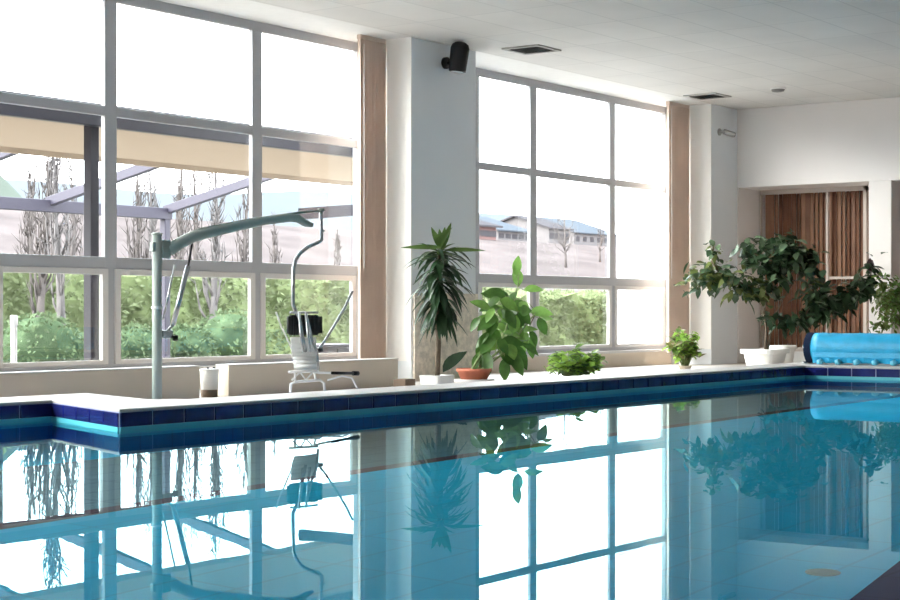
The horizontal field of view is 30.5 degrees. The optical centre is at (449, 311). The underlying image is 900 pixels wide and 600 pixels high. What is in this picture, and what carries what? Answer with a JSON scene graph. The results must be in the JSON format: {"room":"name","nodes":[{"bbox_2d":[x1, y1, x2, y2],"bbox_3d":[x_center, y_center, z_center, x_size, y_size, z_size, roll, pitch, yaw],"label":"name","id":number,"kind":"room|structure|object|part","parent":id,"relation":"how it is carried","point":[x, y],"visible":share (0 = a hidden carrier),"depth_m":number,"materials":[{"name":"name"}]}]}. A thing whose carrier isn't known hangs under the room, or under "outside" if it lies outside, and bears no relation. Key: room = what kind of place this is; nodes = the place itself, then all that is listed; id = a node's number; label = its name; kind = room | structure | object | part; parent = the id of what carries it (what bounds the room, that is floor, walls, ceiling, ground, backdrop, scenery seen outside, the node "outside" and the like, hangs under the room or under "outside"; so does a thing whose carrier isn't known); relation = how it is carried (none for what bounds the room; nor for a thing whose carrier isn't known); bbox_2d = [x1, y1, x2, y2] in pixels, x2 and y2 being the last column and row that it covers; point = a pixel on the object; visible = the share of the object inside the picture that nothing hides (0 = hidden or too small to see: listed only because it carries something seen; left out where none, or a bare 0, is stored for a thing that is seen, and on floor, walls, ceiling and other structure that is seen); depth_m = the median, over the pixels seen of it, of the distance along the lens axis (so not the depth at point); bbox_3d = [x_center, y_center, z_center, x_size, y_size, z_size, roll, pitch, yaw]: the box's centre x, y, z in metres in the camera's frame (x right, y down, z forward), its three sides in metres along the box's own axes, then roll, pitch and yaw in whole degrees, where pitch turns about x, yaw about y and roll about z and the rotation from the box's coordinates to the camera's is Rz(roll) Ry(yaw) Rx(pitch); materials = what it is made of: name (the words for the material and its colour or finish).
{"room":"indoor swimming pool","nodes":[
{"label":"indoor swimming pool","id":0,"kind":"room"},
{"bbox_2d":[398,37,475,378],"bbox_3d":[-0.415,-1.055,19.725,0.870,4.210,1.290,0,0,36],"label":"wall","id":1,"kind":"structure","parent":0,"point":[443,101],"depth_m":19.40,"materials":[{"name":"paint"}]},
{"bbox_2d":[357,34,385,358],"bbox_3d":[-0.894,-1.275,18.960,0.101,3.770,0.475,0,0,36],"label":"curtain","id":2,"kind":"object","parent":1,"relation":"attached to","point":[371,50],"visible":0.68,"depth_m":18.98,"materials":[{"name":"beige fabric"}]},
{"bbox_3d":[-0.904,-3.135,18.970,0.060,0.050,0.455,0,0,36],"label":"head rail","id":3,"kind":"part","parent":2,"relation":"part of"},
{"bbox_2d":[386,37,411,360],"bbox_3d":[-0.731,-1.298,19.151,0.709,3.725,0.014,0,0,36],"label":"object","id":4,"kind":"structure","parent":1,"relation":"attached to","point":[398,50],"depth_m":19.04,"materials":[{"name":"white paint"}]},
{"bbox_2d":[199,349,666,369],"bbox_3d":[-5.218,0.583,13.689,0.360,0.035,29.200,0,0,36],"label":"trim","id":5,"kind":"structure","parent":1,"relation":"attached to","point":[642,350],"depth_m":23.86,"materials":[{"name":"grey"}]},
{"bbox_2d":[199,351,671,388],"bbox_3d":[-5.304,0.825,13.750,0.450,0.450,29.200,0,0,36],"label":"trim","id":6,"kind":"structure","parent":1,"relation":"attached to","point":[537,363],"depth_m":24.16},
{"bbox_2d":[413,293,477,381],"bbox_3d":[-0.044,0.290,19.470,0.030,1.020,1.270,0,0,36],"label":"trim","id":7,"kind":"structure","parent":1,"relation":"attached to","point":[424,351],"depth_m":19.47,"materials":[{"name":"grey paint"}]},
{"bbox_2d":[157,0,735,109],"bbox_3d":[-4.999,-3.260,13.592,1.130,0.200,34.200,0,0,36],"label":"trim","id":8,"kind":"structure","parent":1,"relation":"attached to","point":[245,9],"depth_m":18.93,"materials":[{"name":"paint"}]},
{"bbox_2d":[441,41,469,73],"bbox_3d":[0.043,-2.961,19.288,0.235,0.368,0.470,0,0,-33],"label":"wall speaker","id":9,"kind":"object","parent":1,"relation":"attached to","point":[459,51],"visible":1,"depth_m":19.11,"materials":[{"name":"black plastic"}]},
{"bbox_3d":[-0.046,-2.936,19.459,0.040,0.140,0.140,0,0,36],"label":"wall plate","id":10,"kind":"part","parent":9,"relation":"part of","materials":[{"name":"black plastic"}]},
{"bbox_2d":[476,68,666,354],"bbox_3d":[1.505,-1.298,22.988,0.072,3.725,6.250,0,0,36],"label":"window","id":11,"kind":"structure","parent":1,"relation":"in","point":[612,284],"depth_m":23.36,"materials":[{"name":"silver metal"}]},
{"bbox_3d":[0.730,0.065,21.895,0.050,0.900,1.280,0,0,36],"label":"sash","id":12,"kind":"part","parent":11,"relation":"part of","materials":[{"name":"grey metal"}]},
{"bbox_3d":[1.754,0.065,23.314,0.050,0.900,2.040,0,0,36],"label":"sash","id":13,"kind":"part","parent":11,"relation":"part of","materials":[{"name":"grey metal"}]},
{"bbox_3d":[2.851,0.065,24.835,0.050,0.900,1.530,0,0,36],"label":"sash","id":14,"kind":"part","parent":11,"relation":"part of","materials":[{"name":"grey"}]},
{"bbox_2d":[3,367,894,426],"bbox_3d":[-2.059,0.860,8.971,6.974,0.381,28.651,0,0,43],"label":"rim","id":15,"kind":"object","parent":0,"point":[801,367],"visible":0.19,"depth_m":12.92,"materials":[{"name":"blue tile"}]},
{"bbox_2d":[0,362,899,412],"bbox_3d":[-2.059,0.658,8.971,6.972,0.022,28.650,0,0,43],"label":"pool deck","id":16,"kind":"structure","parent":15,"relation":"on","point":[119,404],"depth_m":13.26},
{"bbox_2d":[801,332,899,365],"bbox_3d":[6.995,0.455,18.870,6.330,0.398,0.429,0,0,36],"label":"roller","id":17,"kind":"object","parent":16,"relation":"on","point":[818,348],"visible":1,"depth_m":20.19,"materials":[{"name":"blue plastic"}]},
{"bbox_2d":[0,375,899,431],"bbox_3d":[-3.360,0.850,10.043,27.767,0.166,6.076,0,0,-38],"label":"trim","id":18,"kind":"structure","parent":15,"relation":"attached to","point":[395,408],"depth_m":13.17,"materials":[{"name":"teal tile"}]},
{"bbox_2d":[0,367,899,426],"bbox_3d":[-3.359,0.719,10.039,27.745,0.095,6.056,0,0,-38],"label":"tiles","id":19,"kind":"structure","parent":15,"relation":"attached to","point":[127,419],"depth_m":13.23,"materials":[{"name":"blue tile"}]},
{"bbox_2d":[0,378,899,599],"bbox_3d":[-1.157,0.800,7.431,8.370,0.001,26.700,0,0,36],"label":"pool water","id":20,"kind":"object","parent":15,"relation":"in","point":[789,489],"visible":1,"depth_m":6.86,"materials":[{"name":"blue liquid"}]},
{"bbox_2d":[850,561,899,599],"bbox_3d":[0.442,0.849,6.339,12.700,0.403,28.800,0,0,36],"label":"trim","id":21,"kind":"structure","parent":15,"relation":"attached to","point":[886,586],"depth_m":3.86,"materials":[{"name":"stone"}]},
{"bbox_2d":[193,363,745,398],"bbox_3d":[0.926,0.925,9.319,15.400,0.250,34.200,0,0,36],"label":"floor","id":22,"kind":"structure","parent":0,"point":[643,368],"depth_m":22.18,"materials":[{"name":"white tile"}]},
{"bbox_2d":[0,365,199,398],"bbox_3d":[-3.993,0.649,13.157,0.180,0.302,5.480,0,0,36],"label":"wall","id":23,"kind":"structure","parent":22,"relation":"on","point":[182,381],"depth_m":14.38,"materials":[{"name":"grey paint"}]},
{"bbox_3d":[-3.993,0.503,13.157,0.180,0.010,5.480,0,0,36],"label":"plate","id":24,"kind":"part","parent":23,"relation":"part of","materials":[{"name":"grey"}]},
{"bbox_2d":[200,367,218,396],"bbox_3d":[-2.264,0.658,15.528,0.184,0.283,0.184,0,0,36],"label":"waste bin","id":25,"kind":"object","parent":22,"relation":"on","point":[209,377],"visible":0.98,"depth_m":15.46,"materials":[{"name":"white plastic"}]},
{"bbox_3d":[-2.264,0.539,15.528,0.184,0.022,0.184,0,0,36],"label":"lid","id":26,"kind":"part","parent":25,"relation":"part of","materials":[{"name":"white plastic"}]},
{"bbox_2d":[150,208,359,398],"bbox_3d":[-1.411,-0.033,13.240,2.252,1.665,0.490,0,0,-45],"label":"lift","id":27,"kind":"object","parent":22,"relation":"on","point":[305,355],"visible":0.91,"depth_m":13.19,"materials":[{"name":"grey metal"}]},
{"bbox_3d":[-2.162,-0.155,12.698,0.126,0.436,0.016,0,0,-45],"label":"brace rod","id":28,"kind":"part","parent":27,"relation":"part of","materials":[{"name":"silver metal"}]},
{"bbox_3d":[-2.118,0.201,12.724,0.042,0.044,0.044,0,0,-9],"label":"valve knob","id":29,"kind":"part","parent":27,"relation":"part of","materials":[{"name":"black plastic"}]},
{"bbox_3d":[-2.021,-0.451,12.838,0.060,0.222,0.018,0,0,-45],"label":"piston rod","id":30,"kind":"part","parent":27,"relation":"part of","materials":[{"name":"black metal"}]},
{"bbox_3d":[-1.654,-0.625,13.205,1.463,0.374,0.092,0,0,-45],"label":"arm","id":31,"kind":"part","parent":27,"relation":"part of","materials":[{"name":"grey"}]},
{"bbox_3d":[-1.363,0.157,13.548,0.014,0.321,0.209,0,0,36],"label":"armrest","id":32,"kind":"part","parent":27,"relation":"part of","materials":[{"name":"white metal"}]},
{"bbox_3d":[-1.167,0.236,13.536,0.279,0.483,0.122,0,0,-40],"label":"frame","id":33,"kind":"part","parent":27,"relation":"part of","materials":[{"name":"silver metal"}]},
{"bbox_3d":[-1.216,0.107,13.638,0.336,0.165,0.086,0,0,-40],"label":"backrest","id":34,"kind":"part","parent":27,"relation":"part of","materials":[{"name":"black plastic"}]},
{"bbox_3d":[-1.184,0.596,13.545,0.080,0.238,0.430,0,0,43],"label":"seat frame","id":35,"kind":"part","parent":27,"relation":"part of","materials":[{"name":"white metal"}]},
{"bbox_3d":[-0.983,0.079,13.983,0.037,0.529,0.430,0,0,44],"label":"armrest","id":36,"kind":"part","parent":27,"relation":"part of","materials":[{"name":"silver metal"}]},
{"bbox_3d":[-0.946,0.592,13.925,0.052,0.203,0.649,0,0,31],"label":"footrest frame","id":37,"kind":"part","parent":27,"relation":"part of","materials":[{"name":"white metal"}]},
{"bbox_2d":[215,358,398,395],"bbox_3d":[-1.396,0.649,16.758,0.180,0.302,2.640,0,0,36],"label":"wall","id":38,"kind":"structure","parent":22,"relation":"on","point":[237,379],"depth_m":16.44,"materials":[{"name":"grey paint"}]},
{"bbox_3d":[-1.396,0.503,16.758,0.180,0.010,2.640,0,0,36],"label":"plate","id":39,"kind":"part","parent":38,"relation":"part of","materials":[{"name":"grey stone"}]},
{"bbox_2d":[394,378,414,386],"bbox_3d":[-0.477,0.750,17.289,0.160,0.100,0.180,0,0,36],"label":"wooden box","id":40,"kind":"object","parent":22,"relation":"on","point":[404,381],"visible":0.56,"depth_m":17.23,"materials":[{"name":"brown wood"}]},
{"bbox_2d":[419,374,454,384],"bbox_3d":[-0.137,0.732,17.367,0.266,0.137,0.332,0,0,36],"label":"planter","id":41,"kind":"object","parent":22,"relation":"on","point":[434,378],"depth_m":17.26,"materials":[{"name":"white ceramic"}]},
{"bbox_2d":[401,223,484,384],"bbox_3d":[-0.118,-0.071,17.406,0.794,1.743,0.704,0,0,-35],"label":"dracaena","id":42,"kind":"object","parent":22,"relation":"on","point":[441,316],"visible":1,"depth_m":17.34,"materials":[{"name":"green plant"}]},
{"bbox_2d":[456,368,491,379],"bbox_3d":[0.270,0.695,18.581,0.400,0.120,0.400,0,0,36],"label":"pot","id":43,"kind":"object","parent":22,"relation":"on","point":[464,373],"depth_m":18.44,"materials":[{"name":"ceramic"}]},
{"bbox_2d":[454,256,552,382],"bbox_3d":[0.594,0.070,19.067,0.644,1.466,1.637,0,0,36],"label":"potted plant","id":44,"kind":"object","parent":22,"relation":"on","point":[514,314],"visible":0.98,"depth_m":18.94,"materials":[{"name":"plant"}]},
{"bbox_2d":[543,344,607,375],"bbox_3d":[1.372,0.579,18.564,0.597,0.442,1.171,0,0,27],"label":"pothos","id":45,"kind":"object","parent":22,"relation":"on","point":[576,363],"visible":0.93,"depth_m":18.43,"materials":[{"name":"green plant"}]},
{"bbox_2d":[662,326,704,368],"bbox_3d":[3.203,0.498,22.809,0.549,0.604,0.561,0,0,-20],"label":"croton","id":46,"kind":"object","parent":22,"relation":"on","point":[687,350],"visible":1,"depth_m":22.75,"materials":[{"name":"green plant"}]},
{"bbox_2d":[678,365,690,368],"bbox_3d":[3.246,0.770,22.793,0.194,0.060,0.194,0,0,36],"label":"pot","id":47,"kind":"object","parent":22,"relation":"on","point":[680,366],"depth_m":22.73,"materials":[{"name":"white ceramic"}]},
{"bbox_2d":[740,348,789,364],"bbox_3d":[4.539,0.665,23.765,0.595,0.270,0.700,0,0,36],"label":"tub","id":48,"kind":"object","parent":22,"relation":"on","point":[753,356],"depth_m":23.52,"materials":[{"name":"white ceramic"}]},
{"bbox_2d":[674,228,887,364],"bbox_3d":[4.759,-0.205,23.759,3.062,2.010,0.888,0,0,3],"label":"tree","id":49,"kind":"object","parent":22,"relation":"on","point":[801,260],"visible":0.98,"depth_m":23.67,"materials":[{"name":"green plant"}]},
{"bbox_2d":[769,345,796,362],"bbox_3d":[4.985,0.650,24.777,0.430,0.300,0.430,0,0,36],"label":"tub","id":50,"kind":"object","parent":22,"relation":"on","point":[789,357],"visible":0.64,"depth_m":24.63,"materials":[{"name":"white"}]},
{"bbox_2d":[866,272,899,332],"bbox_3d":[6.370,0.119,23.086,0.989,1.362,1.030,0,0,-14],"label":"fig","id":51,"kind":"object","parent":22,"relation":"on","point":[889,299],"visible":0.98,"depth_m":23.09,"materials":[{"name":"green plant"}]},
{"bbox_2d":[250,0,899,109],"bbox_3d":[1.315,-3.260,9.038,14.440,0.200,34.200,0,0,36],"label":"ceiling","id":52,"kind":"structure","parent":0,"point":[820,51],"depth_m":18.93,"materials":[{"name":"white paint"}]},
{"bbox_2d":[502,44,560,54],"bbox_3d":[0.980,-3.151,19.822,0.520,0.021,0.520,0,0,36],"label":"ceiling vent","id":53,"kind":"object","parent":52,"relation":"in","point":[536,48],"visible":1,"depth_m":19.83,"materials":[{"name":"grey metal"}]},
{"bbox_2d":[683,92,731,99],"bbox_3d":[3.761,-3.151,24.104,0.520,0.021,0.520,0,0,36],"label":"ceiling vent","id":54,"kind":"object","parent":52,"relation":"in","point":[704,96],"visible":1,"depth_m":24.06,"materials":[{"name":"grey metal"}]},
{"bbox_2d":[770,87,785,92],"bbox_3d":[4.630,-3.132,23.293,0.220,0.055,0.220,0,0,36],"label":"smoke detector","id":55,"kind":"object","parent":52,"relation":"attached to","point":[774,89],"visible":1,"depth_m":23.21,"materials":[{"name":"paint"}]},
{"bbox_3d":[4.630,-3.150,23.293,0.220,0.020,0.220,0,0,36],"label":"plate","id":56,"kind":"part","parent":55,"relation":"part of","materials":[{"name":"paint"}]},
{"bbox_2d":[661,104,764,364],"bbox_3d":[4.158,-1.055,26.271,1.150,4.210,2.180,0,0,36],"label":"wall","id":57,"kind":"structure","parent":0,"point":[723,350],"depth_m":25.56,"materials":[{"name":"paint"}]},
{"bbox_2d":[666,101,689,352],"bbox_3d":[3.461,-1.275,24.999,0.101,3.770,0.666,0,0,36],"label":"curtain","id":58,"kind":"object","parent":57,"relation":"attached to","point":[678,115],"visible":0.8,"depth_m":25.03,"materials":[{"name":"beige fabric"}]},
{"bbox_3d":[3.323,-1.775,24.728,0.008,2.550,0.007,0,0,36],"label":"pull cord","id":59,"kind":"part","parent":58,"relation":"part of","materials":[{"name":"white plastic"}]},
{"bbox_3d":[3.451,-3.135,25.009,0.060,0.050,0.645,0,0,36],"label":"head rail","id":60,"kind":"part","parent":58,"relation":"part of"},
{"bbox_2d":[689,104,710,348],"bbox_3d":[3.679,-1.298,25.266,0.709,3.725,0.014,0,0,36],"label":"trim","id":61,"kind":"structure","parent":57,"relation":"attached to","point":[700,115],"depth_m":25.15,"materials":[{"name":"white paint"}]},
{"bbox_2d":[717,128,735,136],"bbox_3d":[4.230,-2.742,25.240,0.280,0.140,0.127,0,0,7],"label":"security camera","id":62,"kind":"object","parent":57,"relation":"attached to","point":[719,131],"visible":1,"depth_m":25.21,"materials":[{"name":"grey metal"}]},
{"bbox_2d":[774,191,859,344],"bbox_3d":[10.978,-1.130,22.419,14.420,4.060,0.250,0,0,36],"label":"wall","id":63,"kind":"structure","parent":0,"point":[845,191],"depth_m":25.82,"materials":[{"name":"brown wood"}]},
{"bbox_2d":[793,351,804,362],"bbox_3d":[7.374,0.710,24.772,5.820,0.180,0.150,0,0,36],"label":"baseboard","id":64,"kind":"structure","parent":63,"relation":"attached to","point":[798,355],"depth_m":26.03,"materials":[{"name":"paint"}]},
{"bbox_2d":[738,97,899,190],"bbox_3d":[10.627,-2.550,21.932,14.420,1.220,0.950,0,0,36],"label":"wall","id":65,"kind":"structure","parent":0,"point":[857,142],"depth_m":24.98,"materials":[{"name":"white paint"}]},
{"bbox_2d":[760,186,867,350],"bbox_3d":[5.686,-0.660,25.860,1.770,2.560,0.060,0,0,36],"label":"window","id":66,"kind":"structure","parent":65,"relation":"in","point":[864,189],"depth_m":25.68,"materials":[{"name":"beige"}]},
{"bbox_2d":[765,187,868,347],"bbox_3d":[5.755,-0.665,25.946,1.741,2.530,0.080,0,0,36],"label":"vertical blind","id":67,"kind":"object","parent":66,"relation":"attached to","point":[805,201],"visible":0.5,"depth_m":25.93,"materials":[{"name":"brown"}]},
{"bbox_2d":[869,180,899,332],"bbox_3d":[6.597,-0.570,24.747,0.350,2.740,0.800,0,0,36],"label":"wall","id":68,"kind":"structure","parent":0,"point":[884,196],"depth_m":24.42,"materials":[{"name":"white paint"}]},
{"label":"outside","id":69,"kind":"structure","parent":0,"visible":0},
{"bbox_3d":[-7.070,1.200,23.593,13.930,0.200,90.000,0,0,36],"label":"ground","id":70,"kind":"structure","parent":69,"visible":0},
{"bbox_2d":[10,315,17,362],"bbox_3d":[-5.124,0.568,19.393,0.090,1.065,0.090,0,0,36],"label":"bollard light","id":71,"kind":"object","parent":70,"relation":"on","point":[13,318],"visible":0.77,"depth_m":19.36,"materials":[{"name":"grey"}]},
{"bbox_3d":[-5.124,0.628,19.393,0.070,0.945,0.068,0,0,36],"label":"post","id":72,"kind":"part","parent":71,"relation":"part of","materials":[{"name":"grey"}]},
{"bbox_2d":[3,310,83,362],"bbox_3d":[-6.542,0.564,26.162,1.548,1.181,1.577,0,0,36],"label":"round shrub","id":73,"kind":"object","parent":70,"relation":"on","point":[39,339],"visible":0.54,"depth_m":25.70,"materials":[{"name":"green plant"}]},
{"bbox_2d":[19,157,69,317],"bbox_3d":[-7.166,-1.227,29.117,0.849,4.667,0.657,0,0,36],"label":"bare tree","id":74,"kind":"object","parent":70,"relation":"on","point":[40,290],"visible":0.41,"depth_m":29.10,"materials":[{"name":"grey plant"}]},
{"bbox_2d":[32,157,77,324],"bbox_3d":[-6.791,-1.220,28.608,0.737,4.646,0.702,0,0,9],"label":"bare tree","id":75,"kind":"object","parent":70,"relation":"on","point":[59,307],"visible":0.62,"depth_m":28.48,"materials":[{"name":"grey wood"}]},
{"bbox_2d":[71,329,83,360],"bbox_3d":[-6.439,0.717,27.660,1.030,0.890,1.030,0,0,36],"label":"round shrub","id":76,"kind":"object","parent":70,"relation":"on","point":[73,332],"visible":0.02,"depth_m":27.52,"materials":[{"name":"green plant"}]},
{"bbox_2d":[121,320,171,358],"bbox_3d":[-5.278,0.654,27.914,1.178,1.033,1.209,0,0,36],"label":"round shrub","id":77,"kind":"object","parent":70,"relation":"on","point":[136,343],"visible":0.3,"depth_m":27.51,"materials":[{"name":"green plant"}]},
{"bbox_2d":[0,90,352,359],"bbox_3d":[-5.914,-0.580,19.801,6.381,3.360,19.200,0,0,36],"label":"pergola","id":78,"kind":"object","parent":70,"relation":"on","point":[147,146],"visible":0.69,"depth_m":21.17,"materials":[{"name":"beige"}]},
{"bbox_3d":[-3.909,-0.505,17.984,0.120,3.210,0.120,0,0,36],"label":"post","id":79,"kind":"part","parent":78,"relation":"part of","materials":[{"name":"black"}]},
{"bbox_3d":[-4.643,-0.250,26.898,0.120,2.700,0.120,0,0,36],"label":"post","id":80,"kind":"part","parent":78,"relation":"part of","materials":[{"name":"grey"}]},
{"bbox_3d":[-1.550,-1.279,21.100,0.824,0.175,0.110,0,0,22],"label":"rail","id":81,"kind":"part","parent":78,"relation":"part of","materials":[{"name":"grey"}]},
{"bbox_2d":[170,321,218,357],"bbox_3d":[-4.579,0.660,28.872,1.133,1.007,1.090,0,0,36],"label":"round shrub","id":82,"kind":"object","parent":70,"relation":"on","point":[192,342],"visible":0.48,"depth_m":28.56,"materials":[{"name":"green plant"}]},
{"bbox_2d":[188,172,231,321],"bbox_3d":[-4.639,-1.296,32.507,0.732,4.808,0.834,0,0,26],"label":"bare tree","id":83,"kind":"object","parent":70,"relation":"on","point":[214,289],"visible":0.56,"depth_m":32.48,"materials":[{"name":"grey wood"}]},
{"bbox_2d":[196,307,271,355],"bbox_3d":[-4.014,0.529,30.154,1.514,1.254,1.537,0,0,36],"label":"round shrub","id":84,"kind":"object","parent":70,"relation":"on","point":[231,330],"visible":0.38,"depth_m":29.66,"materials":[{"name":"green plant"}]},
{"bbox_2d":[3,272,511,359],"bbox_3d":[-4.823,0.115,35.226,1.639,2.269,20.791,0,0,36],"label":"hedge","id":85,"kind":"object","parent":70,"relation":"on","point":[327,297],"visible":0.23,"depth_m":33.95,"materials":[{"name":"green plant"}]},
{"bbox_2d":[482,287,606,345],"bbox_3d":[4.918,0.281,46.099,1.558,1.952,15.692,0,0,36],"label":"hedge","id":86,"kind":"object","parent":70,"relation":"on","point":[580,317],"visible":0.16,"depth_m":42.80,"materials":[{"name":"green plant"}]},
{"bbox_2d":[617,143,660,343],"bbox_3d":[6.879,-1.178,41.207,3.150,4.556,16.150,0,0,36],"label":"window pane","id":87,"kind":"object","parent":70,"relation":"on","point":[638,211],"visible":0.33,"depth_m":34.50,"materials":[{"name":"white"}]},
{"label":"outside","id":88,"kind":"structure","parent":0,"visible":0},
{"bbox_2d":[0,209,616,293],"bbox_3d":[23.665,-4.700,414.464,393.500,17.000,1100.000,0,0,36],"label":"field","id":89,"kind":"structure","parent":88,"point":[498,257],"depth_m":102.37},
{"bbox_2d":[11,155,40,253],"bbox_3d":[-10.084,-1.454,39.126,0.686,4.814,0.768,0,0,8],"label":"bare tree","id":90,"kind":"object","parent":89,"relation":"on","point":[31,188],"visible":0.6,"depth_m":39.14,"materials":[{"name":"grey plant"}]},
{"bbox_2d":[61,159,83,255],"bbox_3d":[-9.759,-1.707,42.911,0.738,5.159,0.934,0,0,36],"label":"bare tree","id":91,"kind":"object","parent":89,"relation":"on","point":[74,245],"visible":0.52,"depth_m":42.83,"materials":[{"name":"grey plant"}]},
{"bbox_2d":[121,165,154,258],"bbox_3d":[-7.712,-1.453,40.655,0.880,4.885,0.803,0,0,36],"label":"bare tree","id":92,"kind":"object","parent":89,"relation":"on","point":[137,245],"visible":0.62,"depth_m":40.58,"materials":[{"name":"grey plant"}]},
{"bbox_2d":[141,171,160,258],"bbox_3d":[-8.122,-1.922,45.249,0.848,5.604,0.921,0,0,10],"label":"bare tree","id":93,"kind":"object","parent":89,"relation":"on","point":[152,222],"visible":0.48,"depth_m":45.05,"materials":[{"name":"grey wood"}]},
{"bbox_2d":[169,169,198,259],"bbox_3d":[-6.675,-1.781,40.282,0.903,5.623,0.900,0,0,36],"label":"bare tree","id":94,"kind":"object","parent":89,"relation":"on","point":[180,229],"visible":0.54,"depth_m":40.35,"materials":[{"name":"grey plant"}]},
{"bbox_2d":[182,171,210,260],"bbox_3d":[-6.783,-1.923,43.660,0.920,5.745,0.874,0,0,36],"label":"bare tree","id":95,"kind":"object","parent":89,"relation":"on","point":[195,247],"visible":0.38,"depth_m":43.60,"materials":[{"name":"grey plant"}]},
{"bbox_2d":[230,176,248,261],"bbox_3d":[-5.835,-1.899,46.697,0.802,5.617,0.765,0,0,-38],"label":"bare tree","id":96,"kind":"object","parent":89,"relation":"on","point":[244,252],"visible":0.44,"depth_m":46.62,"materials":[{"name":"grey plant"}]},
{"bbox_2d":[266,212,282,262],"bbox_3d":[-5.688,-1.273,53.666,0.654,4.066,0.554,0,0,-33],"label":"bare tree","id":97,"kind":"object","parent":89,"relation":"on","point":[275,252],"visible":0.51,"depth_m":53.58,"materials":[{"name":"grey plant"}]},
{"bbox_2d":[332,227,341,264],"bbox_3d":[-4.265,-1.355,62.448,0.519,3.910,0.639,0,0,-14],"label":"bare tree","id":98,"kind":"object","parent":89,"relation":"on","point":[337,242],"visible":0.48,"depth_m":62.44,"materials":[{"name":"grey plant"}]},
{"bbox_2d":[479,220,502,239],"bbox_3d":[0.094,-6.725,134.328,7.800,2.450,3.486,0,0,36],"label":"house","id":99,"kind":"structure","parent":89,"relation":"on","point":[487,231],"depth_m":132.42,"materials":[{"name":"grey"}]},
{"bbox_2d":[479,217,527,241],"bbox_3d":[1.873,-8.673,175.259,12.800,3.146,7.009,0,0,36],"label":"house","id":100,"kind":"structure","parent":89,"relation":"on","point":[509,232],"depth_m":172.28,"materials":[{"name":"grey"}]},
{"bbox_2d":[501,215,572,243],"bbox_3d":[8.794,-9.311,190.838,9.800,3.623,5.093,0,0,36],"label":"house","id":101,"kind":"structure","parent":89,"relation":"on","point":[545,229],"depth_m":188.18,"materials":[{"name":"grey"}]},
{"bbox_2d":[552,191,577,267],"bbox_3d":[7.854,-5.786,113.509,1.931,5.463,1.526,0,0,36],"label":"bare tree","id":102,"kind":"object","parent":89,"relation":"on","point":[564,246],"visible":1,"depth_m":113.51,"materials":[{"name":"grey plant"}]},
{"bbox_2d":[540,217,616,246],"bbox_3d":[14.577,-11.133,233.902,14.800,4.386,12.188,0,0,36],"label":"house","id":103,"kind":"structure","parent":89,"relation":"on","point":[585,236],"depth_m":229.80,"materials":[{"name":"grey"}]},
{"bbox_2d":[593,219,605,261],"bbox_3d":[11.429,-5.492,125.183,1.029,3.410,1.026,0,0,36],"label":"bare tree","id":104,"kind":"object","parent":89,"relation":"on","point":[601,239],"visible":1,"depth_m":125.25,"materials":[{"name":"grey plant"}]},
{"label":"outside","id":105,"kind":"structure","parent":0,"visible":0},
{"bbox_2d":[5,179,616,246],"bbox_3d":[30.677,-17.994,606.679,60.000,41.588,620.000,0,0,36],"label":"hill","id":106,"kind":"structure","parent":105,"point":[286,201],"depth_m":499.37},
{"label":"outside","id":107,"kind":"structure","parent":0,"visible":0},
{"bbox_2d":[0,175,22,197],"bbox_3d":[-54.852,-7.195,130.799,22.000,19.991,88.000,0,0,36],"label":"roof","id":108,"kind":"object","parent":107,"point":[6,190],"visible":0.02,"depth_m":152.75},
{"bbox_3d":[-4.890,-1.055,13.520,0.870,4.210,1.290,0,0,36],"label":"wall","id":109,"kind":"structure","parent":0,"visible":0},
{"bbox_2d":[0,0,357,371],"bbox_3d":[-2.938,-1.298,16.828,0.072,3.725,6.360,0,0,36],"label":"window","id":110,"kind":"structure","parent":109,"relation":"in","point":[110,267],"depth_m":17.16,"materials":[{"name":"silver metal"}]},
{"bbox_3d":[-3.768,0.045,15.657,0.050,0.940,1.360,0,0,36],"label":"sash","id":111,"kind":"part","parent":110,"relation":"part of","materials":[{"name":"grey"}]},
{"bbox_3d":[-2.724,0.045,17.105,0.050,0.940,2.030,0,0,36],"label":"sash","id":112,"kind":"part","parent":110,"relation":"part of","materials":[{"name":"grey metal"}]},
{"bbox_3d":[-1.595,0.045,18.671,0.050,0.940,1.650,0,0,36],"label":"sash","id":113,"kind":"part","parent":110,"relation":"part of","materials":[{"name":"grey metal"}]}
]}

